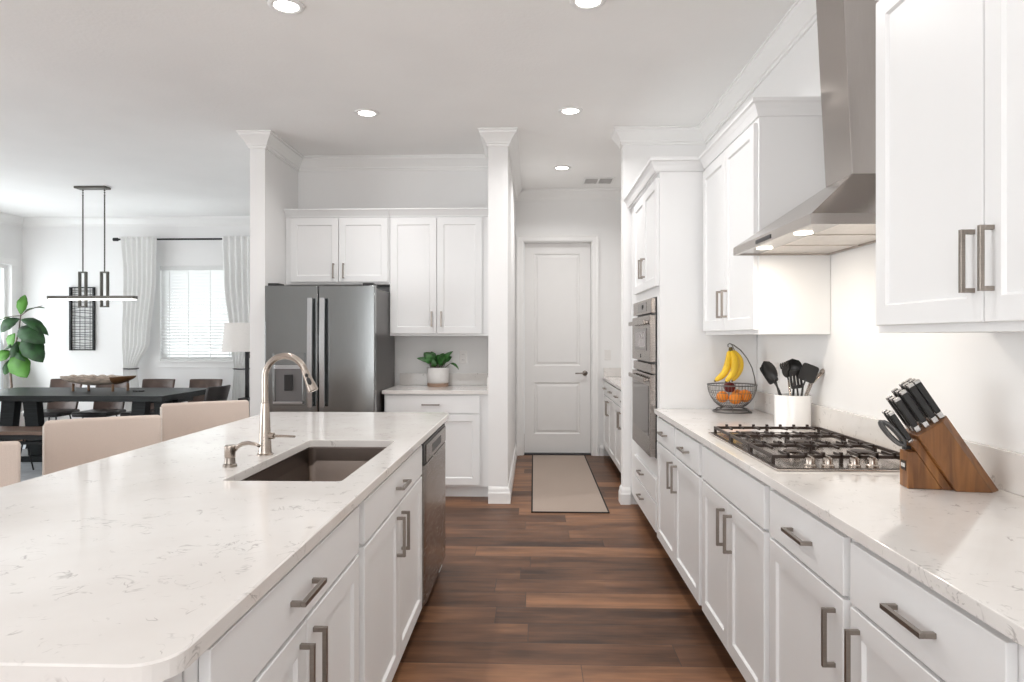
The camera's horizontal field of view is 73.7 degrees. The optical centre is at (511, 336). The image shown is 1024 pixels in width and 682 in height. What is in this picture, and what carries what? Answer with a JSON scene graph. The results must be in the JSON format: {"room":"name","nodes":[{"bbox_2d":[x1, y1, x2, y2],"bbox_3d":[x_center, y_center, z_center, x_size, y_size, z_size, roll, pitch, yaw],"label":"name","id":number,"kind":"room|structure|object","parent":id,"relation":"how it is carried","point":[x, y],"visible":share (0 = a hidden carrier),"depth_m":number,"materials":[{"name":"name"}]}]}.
{"room":"kitchen","nodes":[
{"label":"kitchen","id":0,"kind":"room"},
{"bbox_2d":[0,223,21,410],"bbox_3d":[-7.257,-0.165,3.305,0.120,3.060,13.140,0,0,2],"label":"wall","id":1,"kind":"structure","parent":0,"point":[10,235],"depth_m":9.57,"materials":[{"name":"paint"}]},
{"bbox_2d":[0,264,6,410],"bbox_3d":[-7.115,0.180,8.183,0.050,2.366,2.696,0,0,2],"label":"door","id":2,"kind":"structure","parent":1,"relation":"in","point":[3,268],"depth_m":9.48,"materials":[{"name":"paint"}]},
{"bbox_2d":[0,257,17,387],"bbox_3d":[-7.028,0.135,8.181,0.024,2.459,2.900,0,0,2],"label":"trim","id":3,"kind":"structure","parent":1,"relation":"attached to","point":[9,261],"depth_m":9.56,"materials":[{"name":"paint"}]},
{"bbox_2d":[22,226,249,421],"bbox_3d":[-4.455,-0.165,9.729,5.068,3.060,0.120,0,0,2],"label":"wall","id":4,"kind":"structure","parent":0,"point":[51,256],"depth_m":9.72,"materials":[{"name":"paint"}]},
{"bbox_2d":[69,287,94,349],"bbox_3d":[-6.107,-0.260,9.705,0.368,0.900,0.026,0,0,2],"label":"wall decor","id":5,"kind":"object","parent":4,"relation":"attached to","point":[70,288],"visible":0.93,"depth_m":9.70,"materials":[{"name":"black metal"}]},
{"bbox_2d":[112,238,221,240],"bbox_3d":[-4.453,-1.370,9.601,2.290,0.047,0.133,0,0,2],"label":"curtain rod","id":6,"kind":"object","parent":4,"relation":"attached to","point":[113,239],"visible":0.48,"depth_m":9.55,"materials":[{"name":"black metal"}]},
{"bbox_2d":[121,236,156,411],"bbox_3d":[-5.203,-0.024,9.537,0.505,2.753,0.084,0,0,2],"label":"curtain","id":7,"kind":"object","parent":6,"relation":"hanging from","point":[139,254],"visible":0.73,"depth_m":9.53,"materials":[{"name":"white fabric"}]},
{"bbox_2d":[222,236,249,400],"bbox_3d":[-3.734,-0.024,9.490,0.595,2.753,0.084,0,0,2],"label":"curtain","id":8,"kind":"object","parent":6,"relation":"hanging from","point":[236,249],"visible":0.48,"depth_m":9.48,"materials":[{"name":"white fabric"}]},
{"bbox_2d":[163,294,223,334],"bbox_3d":[-4.423,-0.335,9.752,1.126,1.336,0.050,0,0,2],"label":"window","id":9,"kind":"structure","parent":4,"relation":"in","point":[194,294],"depth_m":9.75,"materials":[{"name":"paint"}]},
{"bbox_2d":[161,266,232,359],"bbox_3d":[-4.425,-0.336,9.693,1.118,1.334,0.054,0,0,2],"label":"window blind","id":10,"kind":"object","parent":9,"relation":"attached to","point":[182,310],"visible":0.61,"depth_m":9.70,"materials":[{"name":"white plastic"}]},
{"bbox_2d":[155,360,232,367],"bbox_3d":[-4.426,0.385,9.662,1.210,0.101,0.120,0,0,2],"label":"trim","id":11,"kind":"structure","parent":4,"relation":"attached to","point":[163,363],"depth_m":9.65,"materials":[{"name":"paint"}]},
{"bbox_2d":[250,148,297,416],"bbox_3d":[-2.050,-0.165,7.630,0.126,3.060,3.920,0,0,2],"label":"wall partition","id":12,"kind":"structure","parent":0,"point":[273,183],"depth_m":5.67,"materials":[{"name":"paint"}]},
{"bbox_2d":[18,440,745,681],"bbox_3d":[-2.852,1.415,3.103,8.940,0.100,13.260,0,0,2],"label":"floor","id":13,"kind":"structure","parent":0,"point":[517,594],"depth_m":3.48,"materials":[{"name":"brown wood"}]},
{"bbox_2d":[0,441,20,487],"bbox_3d":[-1.970,0.880,2.286,0.494,0.970,0.535,0,0,-31],"label":"counter stool","id":14,"kind":"object","parent":13,"relation":"on","point":[10,451],"visible":0.27,"depth_m":2.56,"materials":[{"name":"beige fabric"}]},
{"bbox_2d":[19,411,24,425],"bbox_3d":[-6.700,1.185,9.100,0.360,0.360,0.358,0,0,2],"label":"pot","id":15,"kind":"object","parent":13,"relation":"on","point":[22,421],"depth_m":9.10,"materials":[{"name":"white ceramic"}]},
{"bbox_2d":[0,295,48,425],"bbox_3d":[-6.508,0.401,9.083,0.745,1.927,0.381,0,0,2],"label":"fiddle leaf fig","id":16,"kind":"object","parent":13,"relation":"on","point":[31,346],"visible":0.85,"depth_m":9.03,"materials":[{"name":"green plant"}]},
{"bbox_2d":[20,445,41,481],"bbox_3d":[-4.500,1.360,7.048,3.950,0.010,3.500,0,0,2],"label":"area rug","id":17,"kind":"object","parent":13,"relation":"on","point":[27,473],"visible":0.02,"depth_m":6.93,"materials":[{"name":"grey fabric"}]},
{"bbox_2d":[0,426,42,469],"bbox_3d":[-5.085,1.129,6.777,2.100,0.438,0.380,0,0,2],"label":"bench","id":18,"kind":"object","parent":17,"relation":"on","point":[12,433],"visible":0.21,"depth_m":6.61,"materials":[{"name":"brown wood"}]},
{"bbox_2d":[23,379,81,448],"bbox_3d":[-5.612,0.941,8.399,0.430,0.828,0.539,0,0,2],"label":"dining chair","id":19,"kind":"object","parent":17,"relation":"on","point":[54,409],"visible":0.52,"depth_m":8.52,"materials":[{"name":"brown leather"}]},
{"bbox_2d":[71,381,128,417],"bbox_3d":[-5.023,0.941,8.380,0.430,0.828,0.539,0,0,2],"label":"dining chair","id":20,"kind":"object","parent":17,"relation":"on","point":[100,409],"visible":0.58,"depth_m":8.45,"materials":[{"name":"brown leather"}]},
{"bbox_2d":[0,387,205,461],"bbox_3d":[-4.758,0.980,7.602,2.400,0.749,1.150,0,0,2],"label":"dining table","id":21,"kind":"object","parent":17,"relation":"on","point":[32,398],"visible":0.52,"depth_m":7.42,"materials":[{"name":"grey wood"}]},
{"bbox_2d":[60,375,135,391],"bbox_3d":[-4.624,0.518,7.633,0.865,0.173,0.308,0,0,2],"label":"dough bowl","id":22,"kind":"object","parent":21,"relation":"on","point":[88,381],"visible":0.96,"depth_m":7.52,"materials":[{"name":"brown wood"}]},
{"bbox_2d":[120,379,175,415],"bbox_3d":[-4.433,0.941,8.361,0.430,0.828,0.539,0,0,2],"label":"dining chair","id":23,"kind":"object","parent":17,"relation":"on","point":[146,383],"visible":0.36,"depth_m":8.56,"materials":[{"name":"brown leather"}]},
{"bbox_2d":[188,379,222,401],"bbox_3d":[-3.833,0.941,8.342,0.430,0.828,0.539,0,0,2],"label":"dining chair","id":24,"kind":"object","parent":17,"relation":"on","point":[194,383],"visible":0.27,"depth_m":8.54,"materials":[{"name":"brown leather"}]},
{"bbox_2d":[204,385,230,400],"bbox_3d":[-3.369,0.941,7.407,0.539,0.828,0.430,0,0,9],"label":"dining chair","id":25,"kind":"object","parent":17,"relation":"on","point":[218,393],"visible":0.34,"depth_m":7.29,"materials":[{"name":"black leather"}]},
{"bbox_2d":[222,323,249,416],"bbox_3d":[-2.977,0.600,7.600,0.470,1.509,0.470,0,0,2],"label":"floor lamp","id":26,"kind":"object","parent":17,"relation":"on","point":[236,336],"visible":0.63,"depth_m":7.40,"materials":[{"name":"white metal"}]},
{"bbox_2d":[42,415,160,475],"bbox_3d":[-1.882,0.880,3.153,0.494,0.970,0.535,0,0,-31],"label":"counter stool","id":27,"kind":"object","parent":13,"relation":"on","point":[66,443],"visible":0.24,"depth_m":3.30,"materials":[{"name":"beige fabric"}]},
{"bbox_2d":[161,672,181,681],"bbox_3d":[-0.819,0.923,1.019,0.638,0.882,0.068,0,0,2],"label":"end panel","id":28,"kind":"object","parent":13,"relation":"on","point":[178,678],"visible":0.02,"depth_m":1.01,"materials":[{"name":"paint"}]},
{"bbox_2d":[160,400,248,441],"bbox_3d":[-1.753,0.880,3.971,0.494,0.970,0.535,0,0,-31],"label":"counter stool","id":29,"kind":"object","parent":13,"relation":"on","point":[185,418],"visible":0.14,"depth_m":4.12,"materials":[{"name":"beige fabric"}]},
{"bbox_2d":[182,506,358,681],"bbox_3d":[-0.768,0.923,1.554,0.674,0.882,0.998,0,0,2],"label":"base cabinet","id":30,"kind":"object","parent":13,"relation":"on","point":[305,628],"visible":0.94,"depth_m":1.50,"materials":[{"name":"paint"}]},
{"bbox_2d":[0,412,448,681],"bbox_3d":[-0.971,0.466,2.530,1.097,0.030,3.155,0,0,2],"label":"countertop","id":31,"kind":"structure","parent":30,"relation":"on","point":[129,566],"depth_m":1.54,"materials":[{"name":"white stone"}]},
{"bbox_2d":[222,441,260,467],"bbox_3d":[-0.937,0.406,2.376,0.138,0.090,0.048,0,0,2],"label":"soap dispenser","id":32,"kind":"object","parent":31,"relation":"on","point":[230,450],"visible":1,"depth_m":2.36,"materials":[{"name":"silver metal"}]},
{"bbox_2d":[256,353,317,455],"bbox_3d":[-0.857,0.255,2.604,0.243,0.391,0.062,0,0,8],"label":"faucet","id":33,"kind":"object","parent":31,"relation":"on","point":[265,434],"visible":1,"depth_m":2.60,"materials":[{"name":"silver metal"}]},
{"bbox_2d":[241,447,386,480],"bbox_3d":[-0.710,0.588,2.565,0.423,0.212,0.896,0,0,2],"label":"sink","id":34,"kind":"object","parent":31,"relation":"in","point":[311,463],"visible":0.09,"depth_m":2.99,"materials":[{"name":"metal"}]},
{"bbox_2d":[265,283,394,411],"bbox_3d":[-1.548,0.462,5.910,0.900,1.804,0.885,0,0,2],"label":"refrigerator","id":35,"kind":"object","parent":13,"relation":"on","point":[341,333],"visible":0.7,"depth_m":5.53,"materials":[{"name":"grey metal"}]},
{"bbox_2d":[356,445,421,681],"bbox_3d":[-0.734,0.923,2.614,0.674,0.882,1.118,0,0,2],"label":"base cabinet","id":36,"kind":"object","parent":13,"relation":"on","point":[390,516],"visible":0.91,"depth_m":2.46,"materials":[{"name":"paint"}]},
{"bbox_2d":[421,424,445,605],"bbox_3d":[-0.695,0.925,3.567,0.610,0.877,0.775,0,0,2],"label":"dishwasher","id":37,"kind":"object","parent":13,"relation":"on","point":[433,448],"visible":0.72,"depth_m":3.42,"materials":[{"name":"silver metal"}]},
{"bbox_2d":[384,394,487,496],"bbox_3d":[-0.628,0.923,6.061,0.891,0.882,0.674,0,0,2],"label":"base cabinet","id":38,"kind":"object","parent":13,"relation":"on","point":[466,442],"visible":0.36,"depth_m":5.76,"materials":[{"name":"paint"}]},
{"bbox_2d":[382,373,487,393],"bbox_3d":[-0.634,0.410,6.084,0.908,0.141,0.677,0,0,2],"label":"countertop","id":39,"kind":"structure","parent":38,"relation":"on","point":[410,383],"depth_m":6.35,"materials":[{"name":"white stone"}]},
{"bbox_2d":[417,351,458,386],"bbox_3d":[-0.672,0.289,6.292,0.385,0.322,0.269,0,0,2],"label":"potted plant","id":40,"kind":"object","parent":39,"relation":"on","point":[438,376],"visible":1,"depth_m":6.19,"materials":[{"name":"green plant"}]},
{"bbox_2d":[531,455,609,512],"bbox_3d":[0.493,1.360,6.570,0.607,0.008,2.555,0,0,2],"label":"runner rug","id":41,"kind":"object","parent":13,"relation":"on","point":[560,483],"visible":1,"depth_m":6.20,"materials":[{"name":"beige fabric"}]},
{"bbox_2d":[602,380,620,472],"bbox_3d":[1.298,0.923,6.759,0.637,0.882,2.146,0,0,2],"label":"base cabinet","id":42,"kind":"object","parent":13,"relation":"on","point":[612,394],"visible":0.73,"depth_m":6.99,"materials":[{"name":"paint"}]},
{"bbox_2d":[603,368,620,389],"bbox_3d":[1.312,0.417,6.762,0.611,0.128,2.157,0,0,2],"label":"countertop","id":43,"kind":"structure","parent":42,"relation":"on","point":[611,375],"depth_m":7.80,"materials":[{"name":"white stone"}]},
{"bbox_2d":[657,417,704,605],"bbox_3d":[1.175,0.923,3.710,0.644,0.882,1.162,0,0,2],"label":"base cabinet","id":44,"kind":"object","parent":13,"relation":"on","point":[679,455],"visible":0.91,"depth_m":3.59,"materials":[{"name":"paint"}]},
{"bbox_2d":[623,157,756,532],"bbox_3d":[1.220,0.121,4.896,0.670,2.485,1.288,0,0,2],"label":"tall cabinet","id":45,"kind":"object","parent":13,"relation":"on","point":[665,201],"visible":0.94,"depth_m":4.30,"materials":[{"name":"paint"}]},
{"bbox_2d":[628,297,656,457],"bbox_3d":[1.165,0.263,4.790,0.599,1.040,0.786,0,0,2],"label":"double wall oven","id":46,"kind":"object","parent":45,"relation":"in","point":[644,327],"visible":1,"depth_m":4.59,"materials":[{"name":"silver metal"}]},
{"bbox_2d":[702,446,773,681],"bbox_3d":[1.142,0.923,2.680,0.644,0.882,0.895,0,0,2],"label":"base cabinet","id":47,"kind":"object","parent":13,"relation":"on","point":[736,536],"visible":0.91,"depth_m":2.59,"materials":[{"name":"paint"}]},
{"bbox_2d":[770,489,1023,681],"bbox_3d":[1.109,0.923,1.648,0.644,0.882,1.166,0,0,2],"label":"base cabinet","id":48,"kind":"object","parent":13,"relation":"on","point":[840,611],"visible":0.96,"depth_m":1.61,"materials":[{"name":"paint"}]},
{"bbox_3d":[1.092,0.923,0.614,0.611,0.882,0.898,0,0,2],"label":"base cabinet","id":49,"kind":"object","parent":13,"relation":"on","visible":0},
{"bbox_2d":[654,390,1023,646],"bbox_3d":[1.150,0.407,2.218,0.642,0.148,4.148,0,0,2],"label":"countertop","id":50,"kind":"structure","parent":49,"relation":"on","point":[967,548],"depth_m":1.77,"materials":[{"name":"white stone"}]},
{"bbox_2d":[707,343,757,413],"bbox_3d":[1.325,0.243,4.114,0.293,0.414,0.293,0,0,2],"label":"fruit bowl","id":51,"kind":"object","parent":50,"relation":"on","point":[755,384],"visible":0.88,"depth_m":4.07,"materials":[{"name":"metal"}]},
{"bbox_2d":[716,391,727,402],"bbox_3d":[1.256,0.356,4.077,0.072,0.071,0.072,0,0,2],"label":"orange","id":52,"kind":"object","parent":51,"relation":"in","point":[718,394],"visible":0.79,"depth_m":4.05,"materials":[{"name":"orange food"}]},
{"bbox_2d":[714,347,743,382],"bbox_3d":[1.301,0.166,4.066,0.183,0.212,0.089,0,0,-21],"label":"banana bunch","id":53,"kind":"object","parent":51,"relation":"hanging from","point":[734,361],"visible":1,"depth_m":4.06,"materials":[{"name":"yellow food"}]},
{"bbox_2d":[723,381,735,392],"bbox_3d":[1.313,0.297,4.125,0.072,0.075,0.072,0,0,2],"label":"apple","id":54,"kind":"object","parent":51,"relation":"in","point":[727,389],"visible":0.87,"depth_m":4.10,"materials":[{"name":"red food"}]},
{"bbox_2d":[707,384,756,407],"bbox_3d":[1.325,0.355,4.114,0.288,0.135,0.288,0,0,2],"label":"basket","id":55,"kind":"object","parent":51,"relation":"on","point":[751,385],"depth_m":4.05,"materials":[{"name":"metal"}]},
{"bbox_2d":[729,393,741,403],"bbox_3d":[1.325,0.364,4.052,0.074,0.073,0.074,0,0,2],"label":"orange","id":56,"kind":"object","parent":51,"relation":"in","point":[733,397],"visible":0.91,"depth_m":4.03,"materials":[{"name":"orange food"}]},
{"bbox_2d":[739,390,751,401],"bbox_3d":[1.392,0.351,4.082,0.080,0.079,0.080,0,0,2],"label":"orange","id":57,"kind":"object","parent":51,"relation":"in","point":[741,392],"visible":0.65,"depth_m":4.05,"materials":[{"name":"orange food"}]},
{"bbox_2d":[774,393,811,429],"bbox_3d":[1.387,0.368,3.377,0.172,0.166,0.172,0,0,2],"label":"utensil crock","id":58,"kind":"object","parent":50,"relation":"on","point":[788,410],"visible":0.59,"depth_m":3.31,"materials":[{"name":"white ceramic"}]},
{"bbox_2d":[761,361,780,394],"bbox_3d":[1.295,0.276,3.360,0.150,0.317,0.030,0,0,-8],"label":"serving spoon","id":59,"kind":"object","parent":58,"relation":"in","point":[769,370],"visible":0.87,"depth_m":3.36,"materials":[{"name":"black plastic"}]},
{"bbox_2d":[761,361,777,381],"bbox_3d":[1.264,0.171,3.356,0.083,0.106,0.031,0,0,2],"label":"bowl","id":60,"kind":"object","parent":59,"relation":"on","point":[769,370],"depth_m":3.36,"materials":[{"name":"black plastic"}]},
{"bbox_2d":[760,367,781,394],"bbox_3d":[1.321,0.284,3.406,0.165,0.303,0.023,0,0,2],"label":"slotted turner","id":61,"kind":"object","parent":58,"relation":"in","point":[767,380],"visible":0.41,"depth_m":3.40,"materials":[{"name":"black plastic"}]},
{"bbox_2d":[780,361,791,395],"bbox_3d":[1.344,0.275,3.338,0.073,0.318,0.030,0,0,2],"label":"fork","id":62,"kind":"object","parent":58,"relation":"in","point":[785,367],"visible":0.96,"depth_m":3.34,"materials":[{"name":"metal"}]},
{"bbox_2d":[786,359,801,395],"bbox_3d":[1.391,0.270,3.385,0.088,0.327,0.023,0,0,15],"label":"ladle","id":63,"kind":"object","parent":58,"relation":"in","point":[794,364],"visible":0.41,"depth_m":3.38,"materials":[{"name":"black plastic"}]},
{"bbox_2d":[786,359,801,375],"bbox_3d":[1.391,0.160,3.385,0.088,0.106,0.023,0,0,15],"label":"bowl","id":64,"kind":"object","parent":63,"relation":"on","point":[794,364],"depth_m":3.38,"materials":[{"name":"black plastic"}]},
{"bbox_2d":[788,370,802,395],"bbox_3d":[1.384,0.297,3.329,0.069,0.273,0.015,0,0,4],"label":"slotted spoon","id":65,"kind":"object","parent":58,"relation":"in","point":[791,373],"visible":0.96,"depth_m":3.33,"materials":[{"name":"black plastic"}]},
{"bbox_2d":[798,363,818,395],"bbox_3d":[1.431,0.279,3.306,0.106,0.310,0.019,0,0,12],"label":"spatula","id":66,"kind":"object","parent":58,"relation":"in","point":[808,372],"visible":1,"depth_m":3.30,"materials":[{"name":"black plastic"}]},
{"bbox_2d":[804,368,824,395],"bbox_3d":[1.456,0.293,3.342,0.147,0.282,0.040,0,0,40],"label":"tongs","id":67,"kind":"object","parent":58,"relation":"in","point":[822,371],"visible":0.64,"depth_m":3.32,"materials":[{"name":"silver metal"}]},
{"bbox_2d":[708,424,899,471],"bbox_3d":[1.165,0.427,2.734,0.528,0.046,0.904,0,0,2],"label":"gas cooktop","id":68,"kind":"object","parent":50,"relation":"in","point":[825,450],"visible":0.98,"depth_m":2.61,"materials":[{"name":"metal"}]},
{"bbox_2d":[900,415,998,492],"bbox_3d":[1.304,0.342,2.046,0.255,0.217,0.117,0,0,10],"label":"knife block","id":69,"kind":"object","parent":50,"relation":"on","point":[938,458],"visible":0.82,"depth_m":2.00,"materials":[{"name":"brown wood"}]},
{"bbox_2d":[878,420,910,449],"bbox_3d":[1.155,0.294,2.062,0.088,0.088,0.034,0,0,15],"label":"scissors","id":70,"kind":"object","parent":69,"relation":"in","point":[882,424],"visible":1,"depth_m":2.05,"materials":[{"name":"black plastic"}]},
{"bbox_2d":[886,395,910,429],"bbox_3d":[1.189,0.232,2.094,0.076,0.106,0.014,0,0,10],"label":"kitchen knife","id":71,"kind":"object","parent":69,"relation":"in","point":[889,396],"visible":0.53,"depth_m":2.09,"materials":[{"name":"metal"}]},
{"bbox_2d":[888,411,912,442],"bbox_3d":[1.167,0.274,2.045,0.074,0.105,0.012,0,0,10],"label":"kitchen knife","id":72,"kind":"object","parent":69,"relation":"in","point":[891,414],"visible":1,"depth_m":2.04,"materials":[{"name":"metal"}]},
{"bbox_2d":[889,396,913,431],"bbox_3d":[1.183,0.232,2.065,0.076,0.106,0.014,0,0,10],"label":"kitchen knife","id":73,"kind":"object","parent":69,"relation":"in","point":[893,397],"visible":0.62,"depth_m":2.06,"materials":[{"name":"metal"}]},
{"bbox_2d":[893,397,921,432],"bbox_3d":[1.179,0.232,2.037,0.076,0.106,0.014,0,0,10],"label":"kitchen knife","id":74,"kind":"object","parent":69,"relation":"in","point":[897,400],"visible":1,"depth_m":2.03,"materials":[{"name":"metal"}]},
{"bbox_2d":[895,389,922,426],"bbox_3d":[1.202,0.214,2.061,0.082,0.114,0.014,0,0,10],"label":"kitchen knife","id":75,"kind":"object","parent":69,"relation":"in","point":[898,390],"visible":0.52,"depth_m":2.06,"materials":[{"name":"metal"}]},
{"bbox_2d":[899,389,929,427],"bbox_3d":[1.197,0.214,2.032,0.082,0.114,0.014,0,0,10],"label":"kitchen knife","id":76,"kind":"object","parent":69,"relation":"in","point":[903,393],"visible":1,"depth_m":2.03,"materials":[{"name":"metal"}]},
{"bbox_2d":[903,382,931,422],"bbox_3d":[1.222,0.196,2.052,0.086,0.120,0.014,0,0,10],"label":"kitchen knife","id":77,"kind":"object","parent":69,"relation":"in","point":[906,383],"visible":0.52,"depth_m":2.05,"materials":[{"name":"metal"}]},
{"bbox_2d":[906,383,938,423],"bbox_3d":[1.217,0.196,2.024,0.086,0.120,0.014,0,0,10],"label":"kitchen knife","id":78,"kind":"object","parent":69,"relation":"in","point":[912,388],"visible":1,"depth_m":2.02,"materials":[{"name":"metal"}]},
{"bbox_2d":[913,379,944,418],"bbox_3d":[1.240,0.184,2.033,0.084,0.118,0.014,0,0,10],"label":"kitchen knife","id":79,"kind":"object","parent":69,"relation":"in","point":[917,382],"visible":0.99,"depth_m":2.03,"materials":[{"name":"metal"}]},
{"bbox_2d":[298,170,487,385],"bbox_3d":[-1.095,-0.165,6.499,1.857,3.060,0.120,0,0,2],"label":"wall","id":80,"kind":"structure","parent":0,"point":[460,188],"depth_m":6.43,"materials":[{"name":"paint"}]},
{"bbox_2d":[284,208,389,286],"bbox_3d":[-1.560,-0.806,6.261,0.939,0.673,0.376,0,0,2],"label":"upper cabinet","id":81,"kind":"object","parent":80,"relation":"attached to","point":[350,246],"visible":0.94,"depth_m":6.11,"materials":[{"name":"paint"}]},
{"bbox_2d":[389,208,487,335],"bbox_3d":[-0.633,-0.576,6.231,0.912,1.134,0.376,0,0,2],"label":"upper cabinet","id":82,"kind":"object","parent":80,"relation":"attached to","point":[439,256],"visible":0.94,"depth_m":6.08,"materials":[{"name":"paint"}]},
{"bbox_2d":[459,351,466,362],"bbox_3d":[-0.459,0.190,6.414,0.072,0.116,0.008,0,0,2],"label":"wall outlet","id":83,"kind":"object","parent":80,"relation":"attached to","point":[462,354],"visible":1,"depth_m":6.41,"materials":[{"name":"plastic"}]},
{"bbox_2d":[0,0,795,216],"bbox_3d":[-2.852,-1.755,3.103,8.940,0.120,13.260,0,0,2],"label":"ceiling","id":84,"kind":"structure","parent":0,"point":[146,101],"depth_m":4.58,"materials":[{"name":"paint"}]},
{"bbox_2d":[47,186,137,306],"bbox_3d":[-4.734,-1.015,7.706,0.990,1.360,0.120,0,0,2],"label":"linear pendant","id":85,"kind":"object","parent":84,"relation":"hanging from","point":[79,297],"visible":1,"depth_m":7.69,"materials":[{"name":"brown metal"}]},
{"bbox_2d":[48,299,135,299],"bbox_3d":[-4.734,-0.423,7.706,0.960,0.012,0.088,0,0,2],"label":"diffuser","id":86,"kind":"object","parent":85,"relation":"attached to","point":[48,299],"depth_m":7.66,"materials":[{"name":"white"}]},
{"bbox_2d":[267,0,304,14],"bbox_3d":[-1.153,-1.690,3.489,0.184,0.009,0.184,0,0,2],"label":"recessed light","id":87,"kind":"object","parent":84,"relation":"in","point":[290,7],"visible":1,"depth_m":3.49,"materials":[{"name":"paint"}]},
{"bbox_2d":[354,109,378,116],"bbox_3d":[-1.097,-1.690,5.158,0.184,0.009,0.184,0,0,2],"label":"recessed light","id":88,"kind":"object","parent":84,"relation":"in","point":[360,112],"visible":1,"depth_m":5.14,"materials":[{"name":"paint"}]},
{"bbox_2d":[553,165,570,169],"bbox_3d":[0.500,-1.690,6.827,0.184,0.009,0.184,0,0,2],"label":"recessed light","id":89,"kind":"object","parent":84,"relation":"in","point":[559,167],"visible":1,"depth_m":6.81,"materials":[{"name":"paint"}]},
{"bbox_2d":[558,106,582,114],"bbox_3d":[0.438,-1.690,5.109,0.184,0.009,0.184,0,0,2],"label":"recessed light","id":90,"kind":"object","parent":84,"relation":"in","point":[570,110],"visible":1,"depth_m":5.09,"materials":[{"name":"paint"}]},
{"bbox_2d":[570,0,605,9],"bbox_3d":[0.383,-1.690,3.439,0.184,0.009,0.184,0,0,2],"label":"recessed light","id":91,"kind":"object","parent":84,"relation":"in","point":[578,4],"visible":1,"depth_m":3.46,"materials":[{"name":"paint"}]},
{"bbox_2d":[582,177,614,183],"bbox_3d":[0.933,-1.690,7.394,0.330,0.009,0.280,0,0,2],"label":"ceiling vent","id":92,"kind":"object","parent":84,"relation":"in","point":[605,180],"visible":1,"depth_m":7.38,"materials":[{"name":"metal"}]},
{"bbox_2d":[488,146,514,486],"bbox_3d":[-0.078,-0.165,6.746,0.160,3.060,2.280,0,0,2],"label":"wall","id":93,"kind":"structure","parent":0,"point":[501,197],"depth_m":5.61,"materials":[{"name":"paint"}]},
{"bbox_2d":[488,443,516,503],"bbox_3d":[-0.067,1.296,6.735,0.182,0.135,2.302,0,0,2],"label":"baseboard","id":94,"kind":"structure","parent":93,"relation":"attached to","point":[496,495],"depth_m":5.59,"materials":[{"name":"paint"}]},
{"bbox_2d":[515,201,620,455],"bbox_3d":[0.768,-0.165,7.929,1.775,3.060,0.140,0,0,2],"label":"wall","id":95,"kind":"structure","parent":0,"point":[603,218],"depth_m":7.85,"materials":[{"name":"paint"}]},
{"bbox_2d":[524,243,589,452],"bbox_3d":[0.529,0.129,7.953,0.769,2.440,0.098,0,0,2],"label":"door","id":96,"kind":"structure","parent":95,"relation":"in","point":[556,275],"depth_m":7.96,"materials":[{"name":"paint"}]},
{"bbox_2d":[524,453,590,454],"bbox_3d":[0.529,1.359,7.947,0.773,0.012,0.120,0,0,2],"label":"trim","id":97,"kind":"structure","parent":95,"relation":"attached to","point":[524,453],"depth_m":7.92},
{"bbox_2d":[517,234,598,455],"bbox_3d":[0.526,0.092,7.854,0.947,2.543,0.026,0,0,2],"label":"trim","id":98,"kind":"structure","parent":95,"relation":"attached to","point":[521,238],"depth_m":7.84,"materials":[{"name":"paint"}]},
{"bbox_2d":[605,350,610,359],"bbox_3d":[1.099,0.205,7.843,0.072,0.116,0.010,0,0,2],"label":"light switch","id":99,"kind":"object","parent":95,"relation":"attached to","point":[607,352],"visible":1,"depth_m":7.84,"materials":[{"name":"plastic"}]},
{"bbox_2d":[621,144,705,503],"bbox_3d":[1.245,-0.165,5.623,0.674,3.060,0.120,0,0,2],"label":"wall","id":100,"kind":"structure","parent":0,"point":[634,158],"depth_m":5.57,"materials":[{"name":"paint"}]},
{"bbox_2d":[619,485,630,504],"bbox_3d":[0.926,1.296,5.621,0.081,0.135,0.140,0,0,2],"label":"baseboard","id":101,"kind":"structure","parent":100,"relation":"attached to","point":[624,493],"depth_m":5.55,"materials":[{"name":"paint"}]},
{"bbox_2d":[706,21,1023,453],"bbox_3d":[1.532,-0.165,2.202,0.120,3.060,11.500,0,0,2],"label":"wall","id":102,"kind":"structure","parent":0,"point":[976,380],"depth_m":2.81,"materials":[{"name":"paint"}]},
{"bbox_2d":[0,0,816,226],"bbox_3d":[-2.852,-1.630,3.103,8.700,0.130,13.020,0,0,2],"label":"trim","id":103,"kind":"structure","parent":102,"relation":"attached to","point":[801,16],"depth_m":6.07,"materials":[{"name":"paint"}]},
{"bbox_2d":[699,96,829,334],"bbox_3d":[1.325,-0.567,3.714,0.387,1.108,1.056,0,0,2],"label":"upper cabinet","id":104,"kind":"object","parent":102,"relation":"attached to","point":[768,160],"visible":0.95,"depth_m":3.23,"materials":[{"name":"paint"}]},
{"bbox_2d":[733,0,877,255],"bbox_3d":[1.260,-1.040,2.776,0.456,1.309,0.910,0,0,2],"label":"range hood","id":105,"kind":"object","parent":102,"relation":"attached to","point":[841,217],"visible":0.84,"depth_m":2.62,"materials":[{"name":"metal"}]},
{"bbox_2d":[756,247,772,249],"bbox_3d":[1.108,-0.389,2.996,0.068,0.003,0.068,0,0,2],"label":"lamp","id":106,"kind":"object","parent":105,"relation":"on","point":[759,248],"depth_m":2.99,"materials":[{"name":"beige"}]},
{"bbox_2d":[793,232,812,234],"bbox_3d":[1.094,-0.389,2.566,0.068,0.003,0.068,0,0,2],"label":"lamp","id":107,"kind":"object","parent":105,"relation":"on","point":[795,233],"depth_m":2.56,"materials":[{"name":"beige"}]},
{"bbox_2d":[875,0,1023,332],"bbox_3d":[1.257,-0.567,1.603,0.387,1.108,1.086,0,0,2],"label":"upper cabinet","id":108,"kind":"object","parent":102,"relation":"attached to","point":[950,73],"visible":1,"depth_m":1.72,"materials":[{"name":"paint"}]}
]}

